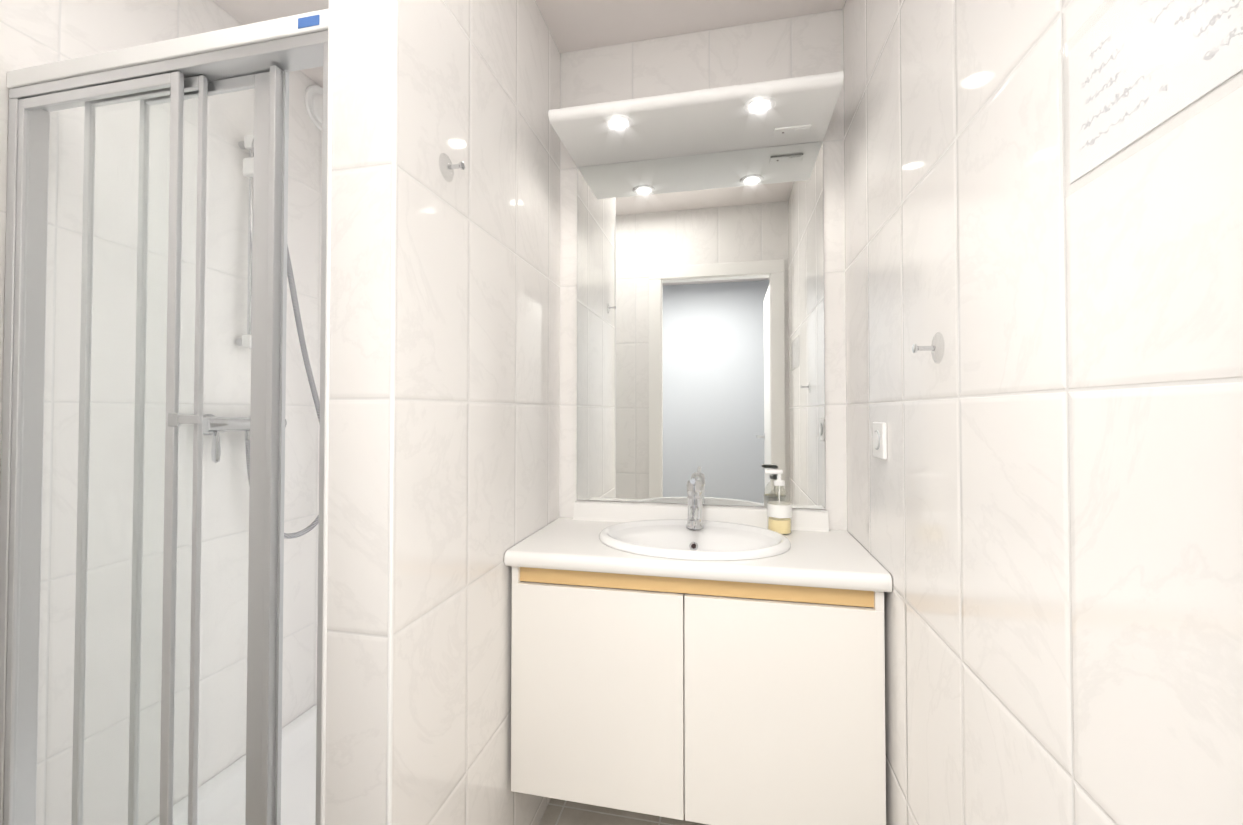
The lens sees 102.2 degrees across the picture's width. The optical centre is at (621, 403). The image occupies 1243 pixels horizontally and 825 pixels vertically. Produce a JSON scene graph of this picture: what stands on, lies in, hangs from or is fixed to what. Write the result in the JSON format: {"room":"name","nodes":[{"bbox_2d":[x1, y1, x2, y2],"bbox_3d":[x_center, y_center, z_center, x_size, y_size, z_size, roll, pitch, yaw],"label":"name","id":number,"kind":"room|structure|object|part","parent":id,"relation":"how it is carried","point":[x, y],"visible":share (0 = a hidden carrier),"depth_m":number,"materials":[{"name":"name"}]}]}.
{"room":"bathroom","nodes":[
{"label":"bathroom","id":0,"kind":"room"},
{"bbox_2d":[0,0,322,824],"bbox_3d":[-1.317,0.024,1.234,0.100,2.450,1.730,0,-1,12],"label":"wall","id":1,"kind":"structure","parent":0,"point":[36,32],"depth_m":1.33,"materials":[{"name":"tile"}]},
{"bbox_2d":[203,135,319,538],"bbox_3d":[-1.115,-0.192,1.619,0.134,1.275,0.419,0,-1,12],"label":"shower mixer","id":2,"kind":"object","parent":1,"relation":"attached to","point":[209,425],"visible":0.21,"depth_m":1.55,"materials":[{"name":"silver metal"}]},
{"bbox_3d":[-1.173,0.063,1.438,0.048,0.048,0.050,0,-1,12],"label":"knob","id":3,"kind":"part","parent":2,"relation":"part of","materials":[{"name":"silver metal"}]},
{"bbox_3d":[-1.161,0.127,1.435,0.030,0.092,0.018,0,-1,12],"label":"lever","id":4,"kind":"part","parent":2,"relation":"part of","materials":[{"name":"silver metal"}]},
{"bbox_2d":[245,431,249,439],"bbox_3d":[-1.150,0.100,1.545,0.020,0.030,0.020,0,-1,12],"label":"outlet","id":5,"kind":"object","parent":2,"relation":"attached to","point":[246,432],"depth_m":1.54,"materials":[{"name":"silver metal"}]},
{"bbox_2d":[304,85,322,131],"bbox_3d":[-1.124,-1.105,1.888,0.012,0.160,0.160,0,-1,12],"label":"air vent","id":6,"kind":"object","parent":1,"relation":"in","point":[313,97],"visible":0.5,"depth_m":1.85,"materials":[{"name":"white plastic"}]},
{"bbox_2d":[392,0,559,824],"bbox_3d":[-0.341,0.026,1.376,0.130,2.450,1.048,0,-1,12],"label":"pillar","id":7,"kind":"structure","parent":0,"point":[477,422],"depth_m":1.10,"materials":[{"name":"tile"}]},
{"bbox_2d":[320,0,332,824],"bbox_3d":[-0.513,0.018,0.874,0.009,2.450,0.009,0,-1,12],"label":"trim","id":8,"kind":"structure","parent":7,"relation":"attached to","point":[326,418],"depth_m":0.87,"materials":[{"name":"white plastic"}]},
{"bbox_2d":[325,0,392,824],"bbox_3d":[-0.450,0.018,0.861,0.130,2.450,0.004,0,-1,12],"label":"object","id":9,"kind":"object","parent":7,"relation":"attached to","point":[357,607],"visible":1,"depth_m":0.86,"materials":[{"name":"tile"}]},
{"bbox_2d":[386,0,397,824],"bbox_3d":[-0.388,0.018,0.847,0.009,2.450,0.009,0,-1,12],"label":"trim","id":10,"kind":"structure","parent":7,"relation":"attached to","point":[392,417],"depth_m":0.84,"materials":[{"name":"white plastic"}]},
{"bbox_2d":[439,153,464,180],"bbox_3d":[-0.335,-0.475,1.006,0.038,0.053,0.053,0,-1,12],"label":"hook","id":11,"kind":"object","parent":7,"relation":"attached to","point":[461,165],"visible":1,"depth_m":1.00,"materials":[{"name":"clear plastic"}]},
{"bbox_3d":[-0.320,-0.475,1.002,0.007,0.015,0.015,0,-1,12],"label":"knob","id":12,"kind":"part","parent":11,"relation":"part of","materials":[{"name":"silver metal"}]},
{"bbox_2d":[212,0,844,87],"bbox_3d":[-0.368,-1.254,1.055,2.040,0.100,1.730,0,-1,12],"label":"ceiling","id":13,"kind":"structure","parent":0,"point":[574,25],"depth_m":1.54,"materials":[{"name":"white paint"}]},
{"bbox_2d":[539,798,707,824],"bbox_3d":[-0.368,1.296,1.011,2.040,0.100,1.730,0,-1,12],"label":"floor","id":14,"kind":"structure","parent":0,"point":[560,812],"depth_m":1.52,"materials":[{"name":"tile"}]},
{"bbox_2d":[147,704,316,824],"bbox_3d":[-0.811,1.177,1.405,0.806,0.150,0.944,0,-1,12],"label":"shower tray","id":15,"kind":"object","parent":14,"relation":"on","point":[298,778],"depth_m":1.47,"materials":[{"name":"white ceramic"}]},
{"bbox_2d":[0,9,327,824],"bbox_3d":[-0.903,0.194,0.990,0.806,1.797,0.066,0,-1,12],"label":"enclosure","id":16,"kind":"object","parent":15,"relation":"on","point":[264,59],"visible":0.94,"depth_m":0.99,"materials":[{"name":"white plastic"}]},
{"label":"glass","id":17,"kind":"part","parent":16,"relation":"part of","materials":[{"name":"clear glass"}]},
{"label":"glass","id":18,"kind":"part","parent":16,"relation":"part of","materials":[{"name":"clear glass"}]},
{"bbox_3d":[-0.849,0.031,0.952,0.024,0.026,0.008,0,-1,12],"label":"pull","id":19,"kind":"part","parent":16,"relation":"part of","materials":[{"name":"grey"}]},
{"bbox_3d":[-0.826,0.031,0.948,0.071,0.017,0.006,0,-1,12],"label":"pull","id":20,"kind":"part","parent":16,"relation":"part of","materials":[{"name":"silver metal"}]},
{"label":"glass","id":21,"kind":"part","parent":16,"relation":"part of","materials":[{"name":"clear glass"}]},
{"bbox_2d":[559,9,846,529],"bbox_3d":[0.291,0.031,1.632,1.000,2.450,0.100,0,-1,12],"label":"wall","id":22,"kind":"structure","parent":0,"point":[794,47],"depth_m":1.59,"materials":[{"name":"tile"}]},
{"bbox_2d":[548,71,843,166],"bbox_3d":[0.203,-0.856,1.470,0.778,0.133,0.282,0,-1,12],"label":"light","id":23,"kind":"object","parent":22,"relation":"attached to","point":[790,111],"visible":1,"depth_m":1.42,"materials":[{"name":"white plastic"}]},
{"bbox_2d":[504,478,891,824],"bbox_3d":[0.187,0.600,1.373,0.896,0.773,0.426,0,-1,12],"label":"bathroom vanity","id":24,"kind":"object","parent":22,"relation":"attached to","point":[694,660],"visible":0.98,"depth_m":1.19,"materials":[{"name":"white laminate"}]},
{"bbox_3d":[-0.065,0.722,1.239,0.434,0.525,0.018,0,-1,12],"label":"door","id":25,"kind":"part","parent":24,"relation":"part of","materials":[{"name":"white paint"}]},
{"bbox_2d":[504,517,891,591],"bbox_3d":[0.187,0.397,1.377,0.896,0.040,0.426,0,-1,12],"label":"countertop","id":26,"kind":"structure","parent":24,"relation":"on","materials":[{"name":"white laminate"}]},
{"bbox_2d":[686,478,703,529],"bbox_3d":[0.211,0.293,1.461,0.054,0.157,0.137,0,-1,12],"label":"tap","id":27,"kind":"object","parent":26,"relation":"on","point":[694,521],"depth_m":1.48,"materials":[{"name":"silver metal"}]},
{"bbox_2d":[599,519,790,560],"bbox_3d":[0.193,0.428,1.374,0.518,0.142,0.374,0,-1,12],"label":"basin","id":28,"kind":"object","parent":26,"relation":"in","point":[635,539],"depth_m":1.43,"materials":[{"name":"white ceramic"}]},
{"bbox_2d":[765,469,791,534],"bbox_3d":[0.458,0.285,1.461,0.074,0.182,0.069,0,-1,12],"label":"soap dispenser","id":29,"kind":"object","parent":26,"relation":"on","point":[779,513],"visible":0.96,"depth_m":1.44,"materials":[{"name":"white plastic"}]},
{"bbox_3d":[0.363,0.720,1.148,0.434,0.525,0.018,0,-1,12],"label":"door","id":30,"kind":"part","parent":24,"relation":"part of","materials":[{"name":"white paint"}]},
{"bbox_2d":[577,141,825,508],"bbox_3d":[0.232,-0.238,1.595,0.778,1.114,0.005,0,-1,12],"label":"mirror glass","id":31,"kind":"object","parent":22,"relation":"attached to","point":[700,316],"depth_m":1.59,"materials":[{"name":"silver mirror"}]},
{"bbox_3d":[0.232,-0.238,1.595,0.778,1.114,0.004,0,-1,12],"label":"back mirror glass","id":32,"kind":"part","parent":31,"relation":"part of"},
{"bbox_2d":[843,0,1242,824],"bbox_3d":[0.561,0.016,0.738,0.100,2.450,1.538,0,-1,12],"label":"wall","id":33,"kind":"structure","parent":0,"point":[1045,514],"depth_m":0.57,"materials":[{"name":"tile"}]},
{"bbox_2d":[873,422,886,458],"bbox_3d":[0.591,0.085,1.151,0.014,0.082,0.082,0,-1,12],"label":"electrical outlet","id":34,"kind":"object","parent":33,"relation":"attached to","point":[879,439],"visible":1,"depth_m":1.13,"materials":[{"name":"white plastic"}]},
{"bbox_2d":[912,332,943,363],"bbox_3d":[0.513,-0.093,0.845,0.038,0.053,0.053,0,-1,12],"label":"hook","id":35,"kind":"object","parent":33,"relation":"attached to","point":[915,348],"visible":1,"depth_m":0.84,"materials":[{"name":"clear plastic"}]},
{"bbox_3d":[0.497,-0.092,0.848,0.007,0.015,0.015,0,-1,12],"label":"knob","id":36,"kind":"part","parent":35,"relation":"part of","materials":[{"name":"silver metal"}]},
{"bbox_2d":[1058,0,1242,198],"bbox_3d":[0.431,-0.296,0.378,0.001,0.160,0.310,0,-1,12],"label":"sign","id":37,"kind":"object","parent":33,"relation":"attached to","point":[1138,69],"visible":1,"depth_m":0.42,"materials":[{"name":"paper"}]}
]}

